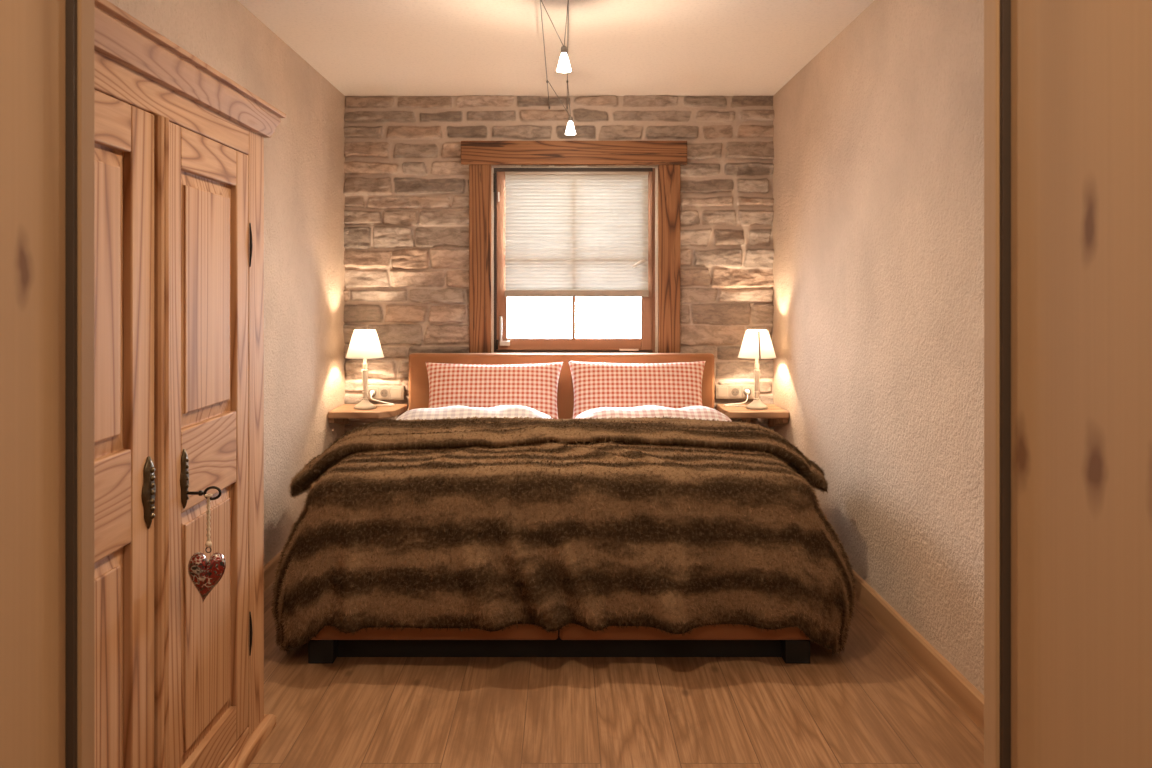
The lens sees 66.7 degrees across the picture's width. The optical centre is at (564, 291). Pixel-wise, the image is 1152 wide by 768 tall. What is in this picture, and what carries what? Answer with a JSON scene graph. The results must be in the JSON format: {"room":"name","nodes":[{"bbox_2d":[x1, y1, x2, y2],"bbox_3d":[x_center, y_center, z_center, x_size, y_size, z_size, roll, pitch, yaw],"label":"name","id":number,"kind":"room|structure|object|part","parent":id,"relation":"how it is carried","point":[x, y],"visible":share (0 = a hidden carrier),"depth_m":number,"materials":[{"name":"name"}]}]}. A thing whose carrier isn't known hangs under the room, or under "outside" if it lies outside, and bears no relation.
{"room":"bedroom","nodes":[
{"label":"bedroom","id":0,"kind":"room"},
{"bbox_2d":[107,0,344,565],"bbox_3d":[-1.357,0.057,3.170,0.150,2.398,4.460,0,0,0],"label":"wall","id":1,"kind":"structure","parent":0,"point":[304,158],"depth_m":4.10,"materials":[{"name":"paint"}]},
{"bbox_2d":[264,550,283,590],"bbox_3d":[-1.273,1.212,3.825,0.018,0.088,2.450,0,0,0],"label":"baseboard","id":2,"kind":"structure","parent":1,"relation":"attached to","point":[269,568],"depth_m":3.77,"materials":[{"name":"brown wood"}]},
{"bbox_2d":[328,404,407,423],"bbox_3d":[-1.092,0.701,4.876,0.374,0.110,0.351,0,0,0],"label":"shelf","id":3,"kind":"object","parent":1,"relation":"attached to","point":[343,413],"visible":0.99,"depth_m":4.75,"materials":[{"name":"brown wood"}]},
{"bbox_2d":[346,330,394,409],"bbox_3d":[-1.094,0.428,4.892,0.211,0.434,0.283,0,0,28],"label":"table lamp","id":4,"kind":"object","parent":3,"relation":"on","point":[364,344],"visible":1,"depth_m":4.81,"materials":[{"name":"white paint"}]},
{"bbox_3d":[-1.111,0.477,4.860,0.035,0.244,0.035,0,0,0],"label":"lamp stem","id":5,"kind":"part","parent":4,"relation":"part of","materials":[{"name":"white paint"}]},
{"bbox_3d":[-1.111,0.288,4.860,0.208,0.150,0.208,0,0,0],"label":"lamp shade","id":6,"kind":"part","parent":4,"relation":"part of","materials":[{"name":"fabric"}]},
{"bbox_3d":[-1.057,0.611,4.990,0.136,0.064,0.135,0,0,-31],"label":"cord","id":7,"kind":"part","parent":4,"relation":"part of","materials":[{"name":"white plastic"}]},
{"bbox_2d":[540,0,549,108],"bbox_3d":[-0.090,-1.064,3.013,0.010,0.010,4.115,0,0,0],"label":"cable","id":8,"kind":"object","parent":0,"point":[540,0],"visible":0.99,"depth_m":3.84,"materials":[{"name":"metal"}]},
{"bbox_2d":[238,0,873,95],"bbox_3d":[0.000,-1.192,2.000,3.200,0.100,7.000,0,0,0],"label":"ceiling","id":9,"kind":"structure","parent":0,"point":[361,47],"depth_m":3.97,"materials":[{"name":"paint"}]},
{"bbox_2d":[343,95,773,433],"bbox_3d":[-0.033,0.056,5.076,2.499,2.399,0.052,0,0,0],"label":"wall","id":10,"kind":"structure","parent":0,"point":[406,191],"depth_m":5.09,"materials":[{"name":"stone"}]},
{"bbox_2d":[367,385,404,399],"bbox_3d":[-1.033,0.580,5.074,0.214,0.081,0.047,0,0,0],"label":"wall socket","id":11,"kind":"object","parent":10,"relation":"attached to","point":[381,392],"visible":0.92,"depth_m":5.05,"materials":[{"name":"plastic"}]},
{"bbox_2d":[392,388,401,397],"bbox_3d":[-0.972,0.584,5.058,0.060,0.060,0.008,0,0,0],"label":"light switch","id":12,"kind":"object","parent":11,"relation":"attached to","point":[396,392],"depth_m":5.05,"materials":[{"name":"plastic"}]},
{"bbox_2d":[715,384,753,398],"bbox_3d":[0.978,0.574,5.074,0.219,0.081,0.047,0,0,0],"label":"wall socket","id":13,"kind":"object","parent":10,"relation":"attached to","point":[721,391],"visible":1,"depth_m":5.05,"materials":[{"name":"plastic"}]},
{"bbox_2d":[718,387,727,396],"bbox_3d":[0.912,0.578,5.058,0.060,0.060,0.008,0,0,0],"label":"light switch","id":14,"kind":"object","parent":13,"relation":"attached to","point":[722,391],"depth_m":5.05,"materials":[{"name":"plastic"}]},
{"bbox_2d":[566,1,568,108],"bbox_3d":[0.012,-1.064,3.013,0.010,0.010,4.115,0,0,0],"label":"cable","id":15,"kind":"object","parent":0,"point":[568,1],"visible":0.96,"depth_m":3.74,"materials":[{"name":"metal"}]},
{"bbox_2d":[541,0,570,72],"bbox_3d":[-0.032,-0.959,3.283,0.105,0.213,0.234,0,0,3],"label":"ceiling spotlight","id":16,"kind":"object","parent":15,"relation":"hanging from","point":[563,65],"visible":1,"depth_m":3.35,"materials":[{"name":"grey metal"}]},
{"bbox_3d":[-0.047,-1.003,3.270,0.003,0.124,0.219,0,0,23],"label":"hanging arm","id":17,"kind":"part","parent":16,"relation":"part of","materials":[{"name":"metal"}]},
{"bbox_3d":[-0.004,-0.886,3.370,0.058,0.068,0.058,0,0,0],"label":"lamp shade","id":18,"kind":"part","parent":16,"relation":"part of","materials":[{"name":"white"}]},
{"bbox_3d":[0.004,-1.003,3.270,0.003,0.125,0.202,0,0,-5],"label":"hanging arm","id":19,"kind":"part","parent":16,"relation":"part of","materials":[{"name":"metal"}]},
{"bbox_2d":[547,80,575,134],"bbox_3d":[0.006,-0.949,4.501,0.099,0.232,0.296,0,0,21],"label":"ceiling spotlight","id":20,"kind":"object","parent":15,"relation":"hanging from","point":[570,130],"visible":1,"depth_m":4.60,"materials":[{"name":"grey metal"}]},
{"bbox_3d":[0.029,-0.867,4.620,0.058,0.068,0.058,0,0,0],"label":"lamp shade","id":21,"kind":"part","parent":20,"relation":"part of","materials":[{"name":"white"}]},
{"bbox_2d":[248,582,983,767],"bbox_3d":[0.000,1.296,2.000,3.200,0.080,7.000,0,0,0],"label":"floor","id":22,"kind":"structure","parent":0,"point":[870,704],"depth_m":2.61,"materials":[{"name":"brown wood"}]},
{"bbox_2d":[95,0,285,767],"bbox_3d":[-1.047,0.367,1.890,0.462,1.778,1.346,0,0,0],"label":"wardrobe","id":23,"kind":"object","parent":22,"relation":"on","point":[179,143],"visible":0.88,"depth_m":1.93,"materials":[{"name":"brown wood"}]},
{"bbox_3d":[-0.879,0.017,1.608,0.019,0.604,0.292,0,0,0],"label":"panel","id":24,"kind":"part","parent":23,"relation":"part of","materials":[{"name":"brown wood"}]},
{"bbox_3d":[-0.879,0.796,1.608,0.019,0.602,0.292,0,0,0],"label":"panel","id":25,"kind":"part","parent":23,"relation":"part of","materials":[{"name":"brown wood"}]},
{"bbox_3d":[-0.877,0.406,1.612,0.024,1.560,0.468,0,0,0],"label":"door","id":26,"kind":"part","parent":23,"relation":"part of","materials":[{"name":"brown wood"}]},
{"bbox_3d":[-0.858,0.416,1.815,0.014,0.150,0.058,0,0,0],"label":"keyhole plate","id":27,"kind":"part","parent":23,"relation":"part of","materials":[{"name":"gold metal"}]},
{"bbox_3d":[-0.859,0.423,1.984,0.012,0.135,0.037,0,0,0],"label":"keyhole plate","id":28,"kind":"part","parent":23,"relation":"part of","materials":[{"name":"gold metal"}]},
{"bbox_3d":[-1.047,-0.483,1.890,0.462,0.078,1.346,0,0,0],"label":"cornice","id":29,"kind":"part","parent":23,"relation":"part of","materials":[{"name":"brown wood"}]},
{"bbox_2d":[186,486,221,499],"bbox_3d":[-0.819,0.456,1.984,0.079,0.032,0.014,0,0,0],"label":"key","id":30,"kind":"object","parent":23,"relation":"attached to","point":[200,492],"visible":1,"depth_m":1.98,"materials":[{"name":"metal"}]},
{"bbox_2d":[188,494,225,601],"bbox_3d":[-0.809,0.581,1.977,0.080,0.247,0.042,0,0,-12],"label":"heart ornament","id":31,"kind":"object","parent":30,"relation":"hanging from","point":[205,575],"visible":1,"depth_m":1.96,"materials":[{"name":"paint"}]},
{"bbox_3d":[-0.879,0.017,2.141,0.019,0.604,0.346,0,0,0],"label":"panel","id":32,"kind":"part","parent":23,"relation":"part of","materials":[{"name":"brown wood"}]},
{"bbox_3d":[-0.879,0.796,2.141,0.019,0.602,0.346,0,0,0],"label":"panel","id":33,"kind":"part","parent":23,"relation":"part of","materials":[{"name":"brown wood"}]},
{"bbox_3d":[-0.877,0.406,2.146,0.024,1.560,0.494,0,0,0],"label":"door","id":34,"kind":"part","parent":23,"relation":"part of","materials":[{"name":"brown wood"}]},
{"bbox_2d":[308,353,809,663],"bbox_3d":[-0.019,0.802,3.990,1.727,0.907,2.080,0,0,0],"label":"double bed","id":35,"kind":"object","parent":22,"relation":"on","point":[525,640],"visible":0.31,"depth_m":3.01,"materials":[{"name":"brown wood"}]},
{"bbox_3d":[-0.826,1.216,2.998,0.085,0.080,0.085,0,0,0],"label":"leg","id":36,"kind":"part","parent":35,"relation":"part of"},
{"bbox_3d":[-0.451,1.067,2.975,0.856,0.221,0.050,0,0,0],"label":"foot panel","id":37,"kind":"part","parent":35,"relation":"part of","materials":[{"name":"brown wood"}]},
{"bbox_2d":[396,405,552,419],"bbox_3d":[-0.449,0.674,3.815,0.873,0.240,1.430,0,0,0],"label":"pillow","id":38,"kind":"object","parent":35,"relation":"on","point":[510,411],"visible":0.2,"depth_m":4.21,"materials":[{"name":"white fabric"}]},
{"bbox_2d":[425,362,562,418],"bbox_3d":[-0.387,0.581,4.709,0.755,0.393,0.254,0,0,-1],"label":"pillow","id":39,"kind":"object","parent":35,"relation":"on","point":[534,386],"visible":0.59,"depth_m":4.67,"materials":[{"name":"red fabric"}]},
{"bbox_3d":[-0.019,0.752,4.978,1.727,0.807,0.105,0,0,0],"label":"headboard","id":40,"kind":"part","parent":35,"relation":"part of","materials":[{"name":"brown wood"}]},
{"bbox_2d":[271,416,856,656],"bbox_3d":[-0.017,0.885,3.428,2.204,0.671,1.243,0,0,0],"label":"fur throw","id":41,"kind":"object","parent":35,"relation":"on","point":[672,525],"visible":1,"depth_m":2.94,"materials":[{"name":"brown fur"}]},
{"bbox_2d":[568,361,705,418],"bbox_3d":[0.392,0.581,4.710,0.755,0.406,0.256,0,0,1],"label":"pillow","id":42,"kind":"object","parent":35,"relation":"on","point":[595,385],"visible":0.6,"depth_m":4.67,"materials":[{"name":"red fabric"}]},
{"bbox_2d":[575,405,731,421],"bbox_3d":[0.430,0.676,3.815,0.864,0.236,1.430,0,0,0],"label":"pillow","id":43,"kind":"object","parent":35,"relation":"on","point":[691,412],"visible":0.2,"depth_m":4.22,"materials":[{"name":"white fabric"}]},
{"bbox_3d":[0.410,1.067,2.975,0.859,0.221,0.050,0,0,0],"label":"foot panel","id":44,"kind":"part","parent":35,"relation":"part of","materials":[{"name":"brown wood"}]},
{"bbox_3d":[0.786,1.216,2.998,0.085,0.080,0.085,0,0,0],"label":"leg","id":45,"kind":"part","parent":35,"relation":"part of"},
{"bbox_2d":[773,0,983,694],"bbox_3d":[1.287,0.057,3.170,0.150,2.398,4.460,0,0,0],"label":"wall","id":46,"kind":"structure","parent":0,"point":[878,139],"depth_m":3.23,"materials":[{"name":"paint"}]},
{"bbox_2d":[716,404,789,426],"bbox_3d":[1.038,0.741,4.878,0.341,0.190,0.347,0,0,0],"label":"shelf","id":47,"kind":"object","parent":46,"relation":"attached to","point":[777,416],"visible":0.82,"depth_m":4.76,"materials":[{"name":"brown wood"}]},
{"bbox_2d":[724,330,775,409],"bbox_3d":[1.046,0.428,4.891,0.211,0.434,0.284,0,0,-33],"label":"table lamp","id":48,"kind":"object","parent":47,"relation":"on","point":[756,344],"visible":1,"depth_m":4.81,"materials":[{"name":"white paint"}]},
{"bbox_3d":[0.974,0.609,4.967,0.158,0.069,0.139,0,0,0],"label":"cord","id":49,"kind":"part","parent":48,"relation":"part of","materials":[{"name":"white plastic"}]},
{"bbox_3d":[1.066,0.477,4.860,0.035,0.244,0.035,0,0,0],"label":"lamp stem","id":50,"kind":"part","parent":48,"relation":"part of","materials":[{"name":"white paint"}]},
{"bbox_3d":[1.066,0.288,4.860,0.208,0.150,0.208,0,0,0],"label":"lamp shade","id":51,"kind":"part","parent":48,"relation":"part of","materials":[{"name":"fabric"}]},
{"bbox_2d":[851,570,983,731],"bbox_3d":[1.203,1.212,3.000,0.018,0.088,4.100,0,0,0],"label":"baseboard","id":52,"kind":"structure","parent":46,"relation":"attached to","point":[960,690],"depth_m":2.90,"materials":[{"name":"brown wood"}]},
{"bbox_3d":[0.000,0.057,0.750,3.000,2.398,0.380,0,0,0],"label":"wall","id":53,"kind":"structure","parent":0,"visible":0},
{"bbox_2d":[0,0,1151,767],"bbox_3d":[-0.028,0.211,0.749,1.048,2.090,0.408,0,0,0],"label":"door frame","id":54,"kind":"structure","parent":53,"relation":"in","point":[1068,83],"depth_m":0.84,"materials":[{"name":"brown wood"}]},
{"bbox_3d":[-0.025,0.057,5.263,2.850,2.398,0.315,0,0,0],"label":"wall","id":55,"kind":"structure","parent":0,"visible":0},
{"bbox_2d":[461,141,686,352],"bbox_3d":[0.052,-0.118,5.165,1.306,1.508,0.269,0,0,0],"label":"window","id":56,"kind":"structure","parent":55,"relation":"in","point":[488,303],"depth_m":5.05,"materials":[{"name":"brown wood"}]},
{"bbox_3d":[-0.491,-0.050,5.107,0.127,1.373,0.105,0,0,0],"label":"casing post","id":57,"kind":"part","parent":56,"relation":"part of","materials":[{"name":"brown wood"}]},
{"bbox_3d":[0.055,-0.187,5.152,0.949,1.081,0.095,0,0,0],"label":"frame","id":58,"kind":"part","parent":56,"relation":"part of","materials":[{"name":"brown wood"}]},
{"bbox_3d":[0.055,-0.182,5.126,0.907,1.039,0.068,0,0,0],"label":"sash","id":59,"kind":"part","parent":56,"relation":"part of","materials":[{"name":"brown wood"}]},
{"bbox_2d":[505,172,648,296],"bbox_3d":[0.068,-0.334,5.073,0.834,0.726,0.030,0,0,0],"label":"blind","id":60,"kind":"object","parent":56,"relation":"attached to","point":[568,234],"visible":1,"depth_m":5.07,"materials":[{"name":"fabric"}]},
{"bbox_3d":[0.068,-0.687,5.074,0.832,0.018,0.028,0,0,0],"label":"head rail","id":61,"kind":"part","parent":60,"relation":"part of","materials":[{"name":"plastic"}]},
{"bbox_3d":[0.068,0.009,5.073,0.834,0.040,0.030,0,0,0],"label":"rail","id":62,"kind":"part","parent":60,"relation":"part of","materials":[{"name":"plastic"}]},
{"bbox_3d":[0.428,-0.175,5.061,0.082,0.075,0.061,0,0,0],"label":"handle","id":63,"kind":"part","parent":56,"relation":"part of","materials":[{"name":"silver metal"}]},
{"bbox_3d":[0.604,-0.050,5.107,0.127,1.373,0.105,0,0,0],"label":"casing post","id":64,"kind":"part","parent":56,"relation":"part of","materials":[{"name":"brown wood"}]}
]}

